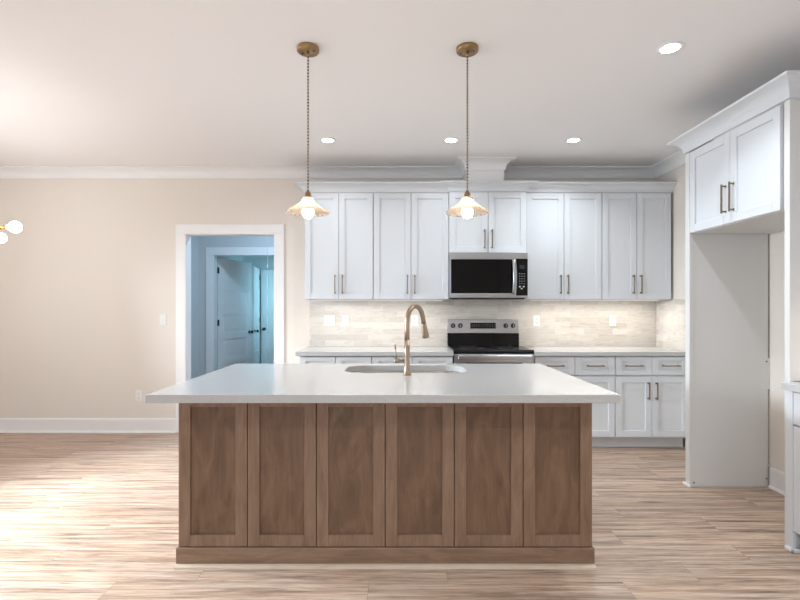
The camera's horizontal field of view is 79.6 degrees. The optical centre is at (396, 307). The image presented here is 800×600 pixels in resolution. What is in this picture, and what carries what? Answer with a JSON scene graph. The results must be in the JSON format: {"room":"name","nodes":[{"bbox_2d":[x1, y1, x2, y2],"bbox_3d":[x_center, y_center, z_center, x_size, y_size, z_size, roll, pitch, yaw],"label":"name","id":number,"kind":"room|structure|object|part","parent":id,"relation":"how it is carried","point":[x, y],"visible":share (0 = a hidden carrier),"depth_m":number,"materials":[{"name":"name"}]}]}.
{"room":"kitchen","nodes":[
{"label":"kitchen","id":0,"kind":"room"},
{"bbox_2d":[191,236,242,378],"bbox_3d":[-2.950,-0.080,7.170,0.120,2.800,3.900,0,0,0],"label":"wall","id":1,"kind":"structure","parent":0,"point":[194,239],"depth_m":6.88,"materials":[{"name":"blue paint"}]},
{"bbox_2d":[199,236,273,375],"bbox_3d":[-1.695,-0.080,7.060,2.390,2.800,0.120,0,0,0],"label":"wall","id":2,"kind":"structure","parent":0,"point":[204,241],"depth_m":7.00,"materials":[{"name":"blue paint"}]},
{"bbox_2d":[217,258,253,369],"bbox_3d":[-2.549,0.284,7.528,0.175,2.048,0.843,0,0,19],"label":"door","id":3,"kind":"structure","parent":2,"relation":"in","point":[234,278],"depth_m":7.50,"materials":[{"name":"white paint"}]},
{"bbox_2d":[206,247,273,373],"bbox_3d":[-2.216,0.217,7.051,1.133,2.205,0.138,0,0,0],"label":"trim","id":4,"kind":"structure","parent":2,"relation":"attached to","point":[212,253],"depth_m":6.98,"materials":[{"name":"white paint"}]},
{"bbox_2d":[243,256,273,363],"bbox_3d":[-1.695,-0.080,9.060,2.390,2.800,0.120,0,0,0],"label":"wall","id":5,"kind":"structure","parent":0,"point":[260,262],"depth_m":9.00,"materials":[{"name":"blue paint"}]},
{"bbox_2d":[261,270,273,363],"bbox_3d":[-2.154,0.299,8.943,0.753,2.018,0.175,0,0,0],"label":"door","id":6,"kind":"structure","parent":5,"relation":"in","point":[267,276],"depth_m":8.93,"materials":[{"name":"white paint"}]},
{"bbox_2d":[0,179,655,417],"bbox_3d":[-0.922,-0.080,5.160,7.595,2.800,0.120,0,0,0],"label":"wall","id":7,"kind":"structure","parent":0,"point":[88,277],"depth_m":5.10,"materials":[{"name":"beige paint"}]},
{"bbox_2d":[0,418,175,432],"bbox_3d":[-3.473,1.245,4.350,2.255,0.150,1.500,0,0,0],"label":"baseboard","id":8,"kind":"structure","parent":7,"relation":"attached to","point":[7,425],"depth_m":5.09,"materials":[{"name":"white paint"}]},
{"bbox_2d":[136,390,141,400],"bbox_3d":[-2.740,0.930,5.095,0.070,0.116,0.009,0,0,0],"label":"wall outlet","id":9,"kind":"object","parent":7,"relation":"attached to","point":[138,392],"visible":1,"depth_m":5.09,"materials":[{"name":"white plastic"}]},
{"bbox_2d":[160,314,165,324],"bbox_3d":[-2.485,0.123,5.093,0.070,0.116,0.013,0,0,0],"label":"light switch","id":10,"kind":"object","parent":7,"relation":"attached to","point":[162,316],"visible":1,"depth_m":5.09,"materials":[{"name":"white plastic"}]},
{"bbox_2d":[176,224,283,432],"bbox_3d":[-1.771,0.217,5.151,1.146,2.206,0.138,0,0,0],"label":"trim","id":11,"kind":"structure","parent":7,"relation":"attached to","point":[184,232],"depth_m":5.08,"materials":[{"name":"white paint"}]},
{"bbox_2d":[305,193,373,299],"bbox_3d":[-0.579,-0.618,4.920,0.685,1.065,0.358,0,0,0],"label":"upper cabinet","id":12,"kind":"object","parent":7,"relation":"attached to","point":[338,244],"visible":0.94,"depth_m":4.79,"materials":[{"name":"white paint"}]},
{"bbox_3d":[-0.750,-0.617,4.785,0.336,1.055,0.020,0,0,0],"label":"door","id":13,"kind":"part","parent":12,"relation":"part of","materials":[{"name":"white paint"}]},
{"bbox_3d":[-0.408,-0.617,4.785,0.336,1.055,0.020,0,0,0],"label":"door","id":14,"kind":"part","parent":12,"relation":"part of","materials":[{"name":"white paint"}]},
{"bbox_2d":[294,181,677,193],"bbox_3d":[0.871,-1.196,4.885,3.766,0.088,0.429,0,0,0],"label":"crown molding","id":15,"kind":"structure","parent":12,"relation":"attached to","point":[314,186],"depth_m":4.75,"materials":[{"name":"white paint"}]},
{"bbox_2d":[0,98,799,178],"bbox_3d":[-0.922,-1.427,0.800,7.355,0.104,8.600,0,0,0],"label":"trim","id":16,"kind":"structure","parent":7,"relation":"attached to","point":[676,160],"depth_m":5.06,"materials":[{"name":"white paint"}]},
{"bbox_2d":[373,193,448,299],"bbox_3d":[0.140,-0.618,4.920,0.751,1.065,0.358,0,0,0],"label":"upper cabinet","id":17,"kind":"object","parent":7,"relation":"attached to","point":[411,230],"visible":1,"depth_m":4.79,"materials":[{"name":"white paint"}]},
{"bbox_2d":[311,300,442,300],"bbox_3d":[-0.203,-0.077,4.835,1.319,0.014,0.030,0,0,0],"label":"light bar","id":18,"kind":"object","parent":17,"relation":"attached to","point":[311,300],"visible":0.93,"depth_m":4.82,"materials":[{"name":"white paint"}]},
{"bbox_3d":[-0.047,-0.617,4.785,0.369,1.055,0.020,0,0,0],"label":"door","id":19,"kind":"part","parent":17,"relation":"part of","materials":[{"name":"white paint"}]},
{"bbox_3d":[0.327,-0.617,4.785,0.369,1.055,0.020,0,0,0],"label":"door","id":20,"kind":"part","parent":17,"relation":"part of","materials":[{"name":"white paint"}]},
{"bbox_2d":[310,300,655,345],"bbox_3d":[0.910,0.161,5.096,3.671,0.490,0.008,0,0,0],"label":"backsplash","id":21,"kind":"structure","parent":7,"relation":"attached to","point":[371,323],"depth_m":5.09,"materials":[{"name":"beige tile"}]},
{"bbox_2d":[324,315,334,325],"bbox_3d":[-0.715,0.135,5.085,0.116,0.116,0.013,0,0,0],"label":"light switch","id":22,"kind":"object","parent":21,"relation":"attached to","point":[329,320],"visible":1,"depth_m":5.09,"materials":[{"name":"white plastic"}]},
{"bbox_2d":[342,315,348,325],"bbox_3d":[-0.548,0.135,5.087,0.070,0.116,0.009,0,0,0],"label":"wall outlet","id":23,"kind":"object","parent":21,"relation":"attached to","point":[345,318],"visible":1,"depth_m":5.09,"materials":[{"name":"white plastic"}]},
{"bbox_2d":[412,315,417,325],"bbox_3d":[0.190,0.135,5.087,0.070,0.116,0.009,0,0,0],"label":"wall outlet","id":24,"kind":"object","parent":21,"relation":"attached to","point":[414,317],"visible":1,"depth_m":5.09,"materials":[{"name":"white plastic"}]},
{"bbox_2d":[533,315,539,325],"bbox_3d":[1.478,0.135,5.087,0.070,0.116,0.009,0,0,0],"label":"wall outlet","id":25,"kind":"object","parent":21,"relation":"attached to","point":[536,318],"visible":1,"depth_m":5.09,"materials":[{"name":"white plastic"}]},
{"bbox_2d":[609,315,615,325],"bbox_3d":[2.287,0.135,5.087,0.070,0.116,0.009,0,0,0],"label":"wall outlet","id":26,"kind":"object","parent":21,"relation":"attached to","point":[612,318],"visible":1,"depth_m":5.09,"materials":[{"name":"white plastic"}]},
{"bbox_2d":[463,171,503,180],"bbox_3d":[0.885,-1.317,4.950,0.370,0.325,0.300,0,0,0],"label":"trim","id":27,"kind":"structure","parent":7,"relation":"attached to","point":[472,175],"depth_m":4.80,"materials":[{"name":"white paint"}]},
{"bbox_2d":[449,192,525,252],"bbox_3d":[0.900,-0.848,4.903,0.765,0.604,0.394,0,0,0],"label":"upper cabinet","id":28,"kind":"object","parent":7,"relation":"attached to","point":[503,229],"visible":0.84,"depth_m":4.75,"materials":[{"name":"white paint"}]},
{"bbox_3d":[0.709,-0.847,4.750,0.376,0.594,0.020,0,0,0],"label":"door","id":29,"kind":"part","parent":28,"relation":"part of","materials":[{"name":"white paint"}]},
{"bbox_3d":[0.863,-0.680,4.723,0.015,0.190,0.034,0,0,0],"label":"handle","id":30,"kind":"part","parent":28,"relation":"part of","materials":[{"name":"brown metal"}]},
{"bbox_2d":[449,252,527,298],"bbox_3d":[0.895,-0.316,4.852,0.754,0.456,0.478,0,0,0],"label":"microwave","id":31,"kind":"object","parent":28,"relation":"attached to","point":[472,275],"visible":0.97,"depth_m":4.67,"materials":[{"name":"silver metal"}]},
{"bbox_3d":[0.840,-0.308,4.685,0.627,0.331,0.028,0,0,0],"label":"door glass","id":32,"kind":"part","parent":31,"relation":"part of","materials":[{"name":"black glass"}]},
{"bbox_3d":[0.838,-0.300,4.685,0.640,0.358,0.030,0,0,0],"label":"door","id":33,"kind":"part","parent":31,"relation":"part of","materials":[{"name":"black glass"}]},
{"bbox_3d":[0.895,-0.111,4.686,0.754,0.020,0.028,0,0,0],"label":"trim","id":34,"kind":"part","parent":31,"relation":"part of","materials":[{"name":"silver metal"}]},
{"bbox_3d":[1.137,-0.302,4.641,0.040,0.340,0.057,0,0,0],"label":"handle","id":35,"kind":"part","parent":31,"relation":"part of","materials":[{"name":"silver metal"}]},
{"bbox_3d":[1.216,-0.299,4.685,0.113,0.356,0.028,0,0,0],"label":"control panel","id":36,"kind":"part","parent":31,"relation":"part of","materials":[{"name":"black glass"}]},
{"bbox_3d":[1.091,-0.847,4.750,0.376,0.594,0.020,0,0,0],"label":"door","id":37,"kind":"part","parent":28,"relation":"part of","materials":[{"name":"white paint"}]},
{"bbox_2d":[518,193,601,299],"bbox_3d":[1.662,-0.618,4.920,0.755,1.065,0.358,0,0,0],"label":"upper cabinet","id":38,"kind":"object","parent":7,"relation":"attached to","point":[564,230],"visible":0.98,"depth_m":4.79,"materials":[{"name":"white paint"}]},
{"bbox_3d":[1.474,-0.617,4.785,0.371,1.055,0.020,0,0,0],"label":"door","id":39,"kind":"part","parent":38,"relation":"part of","materials":[{"name":"white paint"}]},
{"bbox_3d":[1.850,-0.617,4.785,0.371,1.055,0.020,0,0,0],"label":"door","id":40,"kind":"part","parent":38,"relation":"part of","materials":[{"name":"white paint"}]},
{"bbox_2d":[530,300,658,300],"bbox_3d":[1.990,-0.077,4.835,1.291,0.014,0.030,0,0,0],"label":"light bar","id":41,"kind":"object","parent":38,"relation":"attached to","point":[530,300],"visible":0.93,"depth_m":4.82,"materials":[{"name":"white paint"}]},
{"bbox_2d":[601,193,670,299],"bbox_3d":[2.385,-0.618,4.920,0.690,1.065,0.358,0,0,0],"label":"upper cabinet","id":42,"kind":"object","parent":7,"relation":"attached to","point":[636,227],"visible":0.99,"depth_m":4.79,"materials":[{"name":"white paint"}]},
{"bbox_3d":[2.214,-0.617,4.785,0.338,1.055,0.020,0,0,0],"label":"door","id":43,"kind":"part","parent":42,"relation":"part of","materials":[{"name":"white paint"}]},
{"bbox_3d":[2.422,-0.235,4.758,0.015,0.190,0.034,0,0,0],"label":"handle","id":44,"kind":"part","parent":42,"relation":"part of","materials":[{"name":"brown metal"}]},
{"bbox_3d":[2.557,-0.617,4.785,0.338,1.055,0.020,0,0,0],"label":"door","id":45,"kind":"part","parent":42,"relation":"part of","materials":[{"name":"white paint"}]},
{"bbox_2d":[0,0,799,165],"bbox_3d":[-0.950,-1.530,2.650,7.900,0.100,13.100,0,0,0],"label":"ceiling","id":46,"kind":"structure","parent":0,"point":[83,82],"depth_m":3.10,"materials":[{"name":"white paint"}]},
{"bbox_2d":[0,221,21,242],"bbox_3d":[-3.281,-0.933,3.352,1.107,1.093,0.956,0,0,44],"label":"chandelier","id":47,"kind":"object","parent":46,"relation":"hanging from","point":[14,226],"visible":1,"depth_m":3.39,"materials":[{"name":"gold metal"}]},
{"bbox_3d":[-3.244,-0.574,3.922,0.080,0.080,0.094,0,0,0],"label":"bulb","id":48,"kind":"part","parent":47,"relation":"part of","materials":[{"name":"white glass"}]},
{"bbox_3d":[-2.712,-0.574,3.400,0.094,0.080,0.080,0,0,0],"label":"bulb","id":49,"kind":"part","parent":47,"relation":"part of","materials":[{"name":"white glass"}]},
{"bbox_2d":[267,236,267,267],"bbox_3d":[-1.620,-0.990,6.000,0.016,0.979,0.016,0,0,0],"label":"pull cord","id":50,"kind":"object","parent":46,"relation":"hanging from","point":[267,236],"visible":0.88,"depth_m":6.00,"materials":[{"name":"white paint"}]},
{"bbox_2d":[285,42,329,217],"bbox_3d":[-0.506,-0.995,2.730,0.249,0.970,0.249,0,0,7],"label":"pendant light","id":51,"kind":"object","parent":46,"relation":"hanging from","point":[308,207],"visible":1,"depth_m":2.72,"materials":[{"name":"white glass"}]},
{"bbox_2d":[304,190,310,200],"bbox_3d":[-0.506,-0.638,2.730,0.040,0.067,0.040,0,0,0],"label":"socket","id":52,"kind":"object","parent":51,"relation":"attached to","point":[307,197],"depth_m":2.71,"materials":[{"name":"gold metal"}]},
{"bbox_3d":[-0.506,-0.586,2.730,0.251,0.092,0.251,0,0,0],"label":"lamp shade","id":53,"kind":"part","parent":51,"relation":"part of","materials":[{"name":"white glass"}]},
{"bbox_3d":[-0.506,-1.055,2.730,0.012,0.768,0.012,0,0,0],"label":"cord","id":54,"kind":"part","parent":51,"relation":"part of","materials":[{"name":"metal"}]},
{"bbox_3d":[-0.506,-0.557,2.730,0.063,0.094,0.063,0,0,0],"label":"bulb","id":55,"kind":"part","parent":51,"relation":"part of","materials":[{"name":"white glass"}]},
{"bbox_2d":[320,137,335,142],"bbox_3d":[-0.610,-1.477,4.230,0.144,0.006,0.144,0,0,0],"label":"recessed light","id":56,"kind":"object","parent":46,"relation":"in","point":[324,139],"visible":1,"depth_m":4.23,"materials":[{"name":"white paint"}]},
{"bbox_2d":[443,137,458,142],"bbox_3d":[0.476,-1.477,4.230,0.144,0.006,0.144,0,0,0],"label":"recessed light","id":57,"kind":"object","parent":46,"relation":"in","point":[449,139],"visible":1,"depth_m":4.23,"materials":[{"name":"white paint"}]},
{"bbox_2d":[445,42,489,217],"bbox_3d":[0.400,-0.995,2.730,0.249,0.970,0.249,0,0,-7],"label":"pendant light","id":58,"kind":"object","parent":46,"relation":"hanging from","point":[467,207],"visible":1,"depth_m":2.72,"materials":[{"name":"white glass"}]},
{"bbox_2d":[464,190,469,200],"bbox_3d":[0.400,-0.638,2.730,0.040,0.067,0.040,0,0,0],"label":"socket","id":59,"kind":"object","parent":58,"relation":"attached to","point":[467,194],"depth_m":2.71,"materials":[{"name":"gold metal"}]},
{"bbox_3d":[0.400,-1.055,2.730,0.012,0.768,0.012,0,0,0],"label":"cord","id":60,"kind":"part","parent":58,"relation":"part of","materials":[{"name":"metal"}]},
{"bbox_3d":[0.400,-0.586,2.730,0.251,0.092,0.251,0,0,0],"label":"lamp shade","id":61,"kind":"part","parent":58,"relation":"part of","materials":[{"name":"white glass"}]},
{"bbox_3d":[0.400,-0.557,2.730,0.063,0.094,0.063,0,0,0],"label":"bulb","id":62,"kind":"part","parent":58,"relation":"part of","materials":[{"name":"white glass"}]},
{"bbox_2d":[565,137,581,142],"bbox_3d":[1.555,-1.477,4.230,0.144,0.006,0.144,0,0,0],"label":"recessed light","id":63,"kind":"object","parent":46,"relation":"in","point":[574,139],"visible":1,"depth_m":4.23,"materials":[{"name":"white paint"}]},
{"bbox_2d":[656,41,684,54],"bbox_3d":[1.554,-1.477,2.730,0.144,0.006,0.144,0,0,0],"label":"recessed light","id":64,"kind":"object","parent":46,"relation":"in","point":[672,47],"visible":1,"depth_m":2.72,"materials":[{"name":"white paint"}]},
{"bbox_2d":[0,433,799,599],"bbox_3d":[-0.950,1.370,2.650,7.900,0.100,13.100,0,0,0],"label":"floor","id":65,"kind":"structure","parent":0,"point":[84,516],"depth_m":2.69,"materials":[{"name":"brown wood"}]},
{"bbox_2d":[252,266,259,363],"bbox_3d":[-2.482,0.299,8.444,0.175,2.018,0.753,0,0,-9],"label":"door","id":66,"kind":"structure","parent":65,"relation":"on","point":[255,271],"depth_m":8.36,"materials":[{"name":"white paint"}]},
{"bbox_2d":[300,356,371,363],"bbox_3d":[-0.574,0.883,4.770,0.676,0.873,0.658,0,0,0],"label":"base cabinet","id":67,"kind":"object","parent":65,"relation":"on","point":[303,359],"visible":0.09,"depth_m":4.47,"materials":[{"name":"white paint"}]},
{"bbox_3d":[-0.742,0.540,4.485,0.331,0.172,0.020,0,0,0],"label":"drawer","id":68,"kind":"part","parent":67,"relation":"part of","materials":[{"name":"white paint"}]},
{"bbox_3d":[-0.405,0.540,4.485,0.331,0.172,0.020,0,0,0],"label":"drawer","id":69,"kind":"part","parent":67,"relation":"part of","materials":[{"name":"white paint"}]},
{"bbox_2d":[174,403,596,568],"bbox_3d":[-0.060,0.883,2.950,2.138,0.873,1.051,0,0,0],"label":"kitchen island","id":70,"kind":"object","parent":65,"relation":"on","point":[262,485],"visible":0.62,"depth_m":2.46,"materials":[{"name":"brown wood"}]},
{"bbox_3d":[-0.944,0.836,2.470,0.351,0.776,0.020,0,0,0],"label":"panel","id":71,"kind":"part","parent":70,"relation":"part of","materials":[{"name":"brown wood"}]},
{"bbox_3d":[-0.590,0.836,2.470,0.349,0.776,0.020,0,0,0],"label":"panel","id":72,"kind":"part","parent":70,"relation":"part of","materials":[{"name":"brown wood"}]},
{"bbox_3d":[-0.237,0.836,2.470,0.349,0.776,0.020,0,0,0],"label":"panel","id":73,"kind":"part","parent":70,"relation":"part of","materials":[{"name":"brown wood"}]},
{"bbox_2d":[145,364,620,402],"bbox_3d":[-0.065,0.426,2.877,2.226,0.040,1.263,0,0,0],"label":"island countertop","id":74,"kind":"structure","parent":70,"relation":"on","point":[235,383],"depth_m":2.48,"materials":[{"name":"white stone"}]},
{"bbox_2d":[352,371,459,372],"bbox_3d":[0.057,0.553,3.200,0.846,0.214,0.456,0,0,0],"label":"sink","id":75,"kind":"object","parent":74,"relation":"in","point":[355,371],"visible":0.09,"depth_m":3.40,"materials":[{"name":"grey metal"}]},
{"bbox_2d":[394,304,428,374],"bbox_3d":[0.107,0.189,2.978,0.283,0.434,0.087,0,0,-41],"label":"faucet","id":76,"kind":"object","parent":74,"relation":"on","point":[425,334],"visible":1,"depth_m":2.91,"materials":[{"name":"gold metal"}]},
{"bbox_3d":[0.014,0.277,2.915,0.062,0.114,0.027,0,0,0],"label":"lever","id":77,"kind":"part","parent":76,"relation":"part of","materials":[{"name":"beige metal"}]},
{"bbox_3d":[0.115,0.083,2.983,0.032,0.221,0.206,0,0,38],"label":"spout","id":78,"kind":"part","parent":76,"relation":"part of","materials":[{"name":"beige metal"}]},
{"bbox_3d":[-0.060,1.313,2.437,2.138,0.014,0.027,0,0,0],"label":"shoe moulding","id":79,"kind":"part","parent":70,"relation":"part of","materials":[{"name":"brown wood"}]},
{"bbox_3d":[-0.060,1.273,2.903,2.138,0.094,0.904,0,0,0],"label":"board","id":80,"kind":"part","parent":70,"relation":"part of","materials":[{"name":"brown wood"}]},
{"bbox_3d":[0.117,0.836,2.470,0.349,0.776,0.020,0,0,0],"label":"panel","id":81,"kind":"part","parent":70,"relation":"part of","materials":[{"name":"brown wood"}]},
{"bbox_3d":[0.470,0.836,2.470,0.349,0.776,0.020,0,0,0],"label":"panel","id":82,"kind":"part","parent":70,"relation":"part of","materials":[{"name":"brown wood"}]},
{"bbox_3d":[0.824,0.836,2.470,0.351,0.776,0.020,0,0,0],"label":"panel","id":83,"kind":"part","parent":70,"relation":"part of","materials":[{"name":"brown wood"}]},
{"bbox_2d":[372,356,452,363],"bbox_3d":[0.143,0.883,4.770,0.756,0.873,0.658,0,0,0],"label":"base cabinet","id":84,"kind":"object","parent":65,"relation":"on","point":[375,359],"visible":0.11,"depth_m":4.47,"materials":[{"name":"white paint"}]},
{"bbox_2d":[295,346,453,355],"bbox_3d":[-0.208,0.426,4.770,1.467,0.040,0.644,0,0,0],"label":"countertop","id":85,"kind":"structure","parent":84,"relation":"on","point":[310,350],"depth_m":4.48,"materials":[{"name":"white stone"}]},
{"bbox_3d":[-0.045,0.540,4.485,0.371,0.172,0.020,0,0,0],"label":"drawer","id":86,"kind":"part","parent":84,"relation":"part of","materials":[{"name":"white paint"}]},
{"bbox_3d":[0.332,0.540,4.485,0.371,0.172,0.020,0,0,0],"label":"drawer","id":87,"kind":"part","parent":84,"relation":"part of","materials":[{"name":"white paint"}]},
{"bbox_2d":[447,319,533,363],"bbox_3d":[0.903,0.720,4.750,0.755,1.200,0.684,0,0,0],"label":"range","id":88,"kind":"object","parent":65,"relation":"on","point":[472,341],"visible":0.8,"depth_m":5.01,"materials":[{"name":"silver metal"}]},
{"bbox_2d":[447,345,533,351],"bbox_3d":[0.903,0.402,4.774,0.755,0.024,0.588,0,0,0],"label":"cooktop","id":89,"kind":"object","parent":88,"relation":"in","point":[455,348],"depth_m":4.63,"materials":[{"name":"grey glass"}]},
{"bbox_3d":[0.903,0.752,4.490,0.743,0.646,0.044,0,0,0],"label":"oven door","id":90,"kind":"part","parent":88,"relation":"part of","materials":[{"name":"silver metal"}]},
{"bbox_3d":[0.903,0.734,4.466,0.531,0.452,0.003,0,0,0],"label":"door glass","id":91,"kind":"part","parent":88,"relation":"part of","materials":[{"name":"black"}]},
{"bbox_3d":[0.903,0.455,4.419,0.681,0.038,0.022,0,0,0],"label":"handle","id":92,"kind":"part","parent":88,"relation":"part of","materials":[{"name":"silver metal"}]},
{"bbox_2d":[534,356,614,446],"bbox_3d":[1.660,0.883,4.770,0.749,0.873,0.658,0,0,0],"label":"base cabinet","id":93,"kind":"object","parent":65,"relation":"on","point":[599,371],"visible":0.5,"depth_m":4.47,"materials":[{"name":"white paint"}]},
{"bbox_3d":[1.473,0.540,4.485,0.368,0.172,0.020,0,0,0],"label":"drawer","id":94,"kind":"part","parent":93,"relation":"part of","materials":[{"name":"white paint"}]},
{"bbox_3d":[1.473,0.538,4.458,0.165,0.015,0.034,0,0,0],"label":"handle","id":95,"kind":"part","parent":93,"relation":"part of","materials":[{"name":"brown metal"}]},
{"bbox_3d":[1.847,0.540,4.485,0.368,0.172,0.020,0,0,0],"label":"drawer","id":96,"kind":"part","parent":93,"relation":"part of","materials":[{"name":"white paint"}]},
{"bbox_3d":[1.847,0.920,4.485,0.368,0.564,0.020,0,0,0],"label":"door","id":97,"kind":"part","parent":93,"relation":"part of","materials":[{"name":"white paint"}]},
{"bbox_3d":[1.847,0.538,4.458,0.165,0.015,0.034,0,0,0],"label":"handle","id":98,"kind":"part","parent":93,"relation":"part of","materials":[{"name":"brown metal"}]},
{"bbox_2d":[523,346,684,355],"bbox_3d":[2.014,0.426,4.770,1.464,0.040,0.644,0,0,0],"label":"countertop","id":99,"kind":"structure","parent":93,"relation":"on","point":[538,350],"depth_m":4.48,"materials":[{"name":"white stone"}]},
{"bbox_2d":[611,356,684,446],"bbox_3d":[2.378,0.883,4.770,0.686,0.873,0.658,0,0,0],"label":"base cabinet","id":100,"kind":"object","parent":65,"relation":"on","point":[650,412],"visible":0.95,"depth_m":4.49,"materials":[{"name":"white paint"}]},
{"bbox_3d":[2.208,0.540,4.485,0.336,0.172,0.020,0,0,0],"label":"drawer","id":101,"kind":"part","parent":100,"relation":"part of","materials":[{"name":"white paint"}]},
{"bbox_3d":[2.208,0.920,4.485,0.336,0.564,0.020,0,0,0],"label":"door","id":102,"kind":"part","parent":100,"relation":"part of","materials":[{"name":"white paint"}]},
{"bbox_3d":[2.208,0.538,4.458,0.165,0.015,0.034,0,0,0],"label":"handle","id":103,"kind":"part","parent":100,"relation":"part of","materials":[{"name":"brown metal"}]},
{"bbox_3d":[2.341,0.772,4.458,0.015,0.165,0.034,0,0,0],"label":"handle","id":104,"kind":"part","parent":100,"relation":"part of","materials":[{"name":"brown metal"}]},
{"bbox_3d":[2.416,0.772,4.458,0.015,0.165,0.034,0,0,0],"label":"handle","id":105,"kind":"part","parent":100,"relation":"part of","materials":[{"name":"brown metal"}]},
{"bbox_3d":[2.549,0.540,4.485,0.336,0.172,0.020,0,0,0],"label":"drawer","id":106,"kind":"part","parent":100,"relation":"part of","materials":[{"name":"white paint"}]},
{"bbox_3d":[2.549,0.920,4.485,0.336,0.564,0.020,0,0,0],"label":"door","id":107,"kind":"part","parent":100,"relation":"part of","materials":[{"name":"white paint"}]},
{"bbox_3d":[2.549,0.538,4.458,0.165,0.015,0.034,0,0,0],"label":"handle","id":108,"kind":"part","parent":100,"relation":"part of","materials":[{"name":"brown metal"}]},
{"bbox_2d":[683,152,769,486],"bbox_3d":[2.449,0.086,3.566,0.612,2.469,0.076,0,0,0],"label":"panel","id":109,"kind":"object","parent":65,"relation":"on","point":[727,362],"visible":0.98,"depth_m":3.55,"materials":[{"name":"white wood"}]},
{"bbox_2d":[784,390,799,552],"bbox_3d":[2.429,0.883,2.177,0.652,0.874,0.913,0,0,0],"label":"base cabinet","id":110,"kind":"object","parent":65,"relation":"on","point":[793,398],"visible":0.88,"depth_m":2.59,"materials":[{"name":"white paint"}]},
{"bbox_2d":[781,382,799,392],"bbox_3d":[2.431,0.426,1.767,0.648,0.040,1.734,0,0,0],"label":"countertop","id":111,"kind":"structure","parent":110,"relation":"on","point":[790,386],"depth_m":2.58,"materials":[{"name":"white stone"}]},
{"bbox_3d":[2.167,1.310,2.607,0.088,0.020,0.053,0,0,0],"label":"shoe moulding","id":112,"kind":"part","parent":110,"relation":"part of","materials":[{"name":"white paint"}]},
{"bbox_3d":[2.147,0.540,2.373,0.020,0.172,0.433,0,0,0],"label":"drawer","id":113,"kind":"part","parent":110,"relation":"part of","materials":[{"name":"white paint"}]},
{"bbox_3d":[2.147,0.920,2.373,0.020,0.564,0.433,0,0,0],"label":"door","id":114,"kind":"part","parent":110,"relation":"part of","materials":[{"name":"white paint"}]},
{"bbox_2d":[785,99,799,544],"bbox_3d":[2.456,0.086,2.654,0.598,2.469,0.036,0,0,0],"label":"panel","id":115,"kind":"object","parent":65,"relation":"on","point":[792,106],"visible":0.68,"depth_m":2.64,"materials":[{"name":"white wood"}]},
{"bbox_2d":[656,165,784,484],"bbox_3d":[2.815,-0.080,0.800,0.120,2.800,8.600,0,0,0],"label":"wall","id":116,"kind":"structure","parent":0,"point":[776,241],"depth_m":3.52,"materials":[{"name":"beige paint"}]},
{"bbox_2d":[656,299,684,349],"bbox_3d":[2.751,0.161,4.346,0.008,0.490,1.491,0,0,0],"label":"backsplash","id":117,"kind":"structure","parent":116,"relation":"attached to","point":[670,314],"depth_m":4.82,"materials":[{"name":"beige tile"}]},
{"bbox_2d":[690,104,784,233],"bbox_3d":[2.439,-0.849,3.106,0.632,0.601,0.865,0,0,0],"label":"upper cabinet","id":118,"kind":"object","parent":116,"relation":"attached to","point":[737,178],"visible":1,"depth_m":3.05,"materials":[{"name":"white wood"}]},
{"bbox_3d":[2.167,-0.848,3.325,0.020,0.592,0.422,0,0,0],"label":"door","id":119,"kind":"part","parent":118,"relation":"part of","materials":[{"name":"white paint"}]},
{"bbox_3d":[2.140,-0.715,3.149,0.034,0.190,0.015,0,0,0],"label":"handle","id":120,"kind":"part","parent":118,"relation":"part of","materials":[{"name":"brown metal"}]},
{"bbox_3d":[2.140,-0.715,3.075,0.034,0.190,0.015,0,0,0],"label":"handle","id":121,"kind":"part","parent":118,"relation":"part of","materials":[{"name":"brown metal"}]},
{"bbox_2d":[667,70,799,153],"bbox_3d":[2.410,-1.206,3.113,0.687,0.108,1.134,0,0,0],"label":"crown molding","id":122,"kind":"structure","parent":118,"relation":"on","point":[786,85],"depth_m":2.94,"materials":[{"name":"white paint"}]},
{"bbox_3d":[2.167,-0.848,2.907,0.020,0.592,0.408,0,0,0],"label":"door","id":123,"kind":"part","parent":118,"relation":"part of","materials":[{"name":"white paint"}]},
{"bbox_2d":[768,467,784,495],"bbox_3d":[2.740,1.245,3.100,0.030,0.150,0.860,0,0,0],"label":"baseboard","id":124,"kind":"structure","parent":116,"relation":"attached to","point":[777,477],"depth_m":3.46,"materials":[{"name":"white paint"}]}
]}

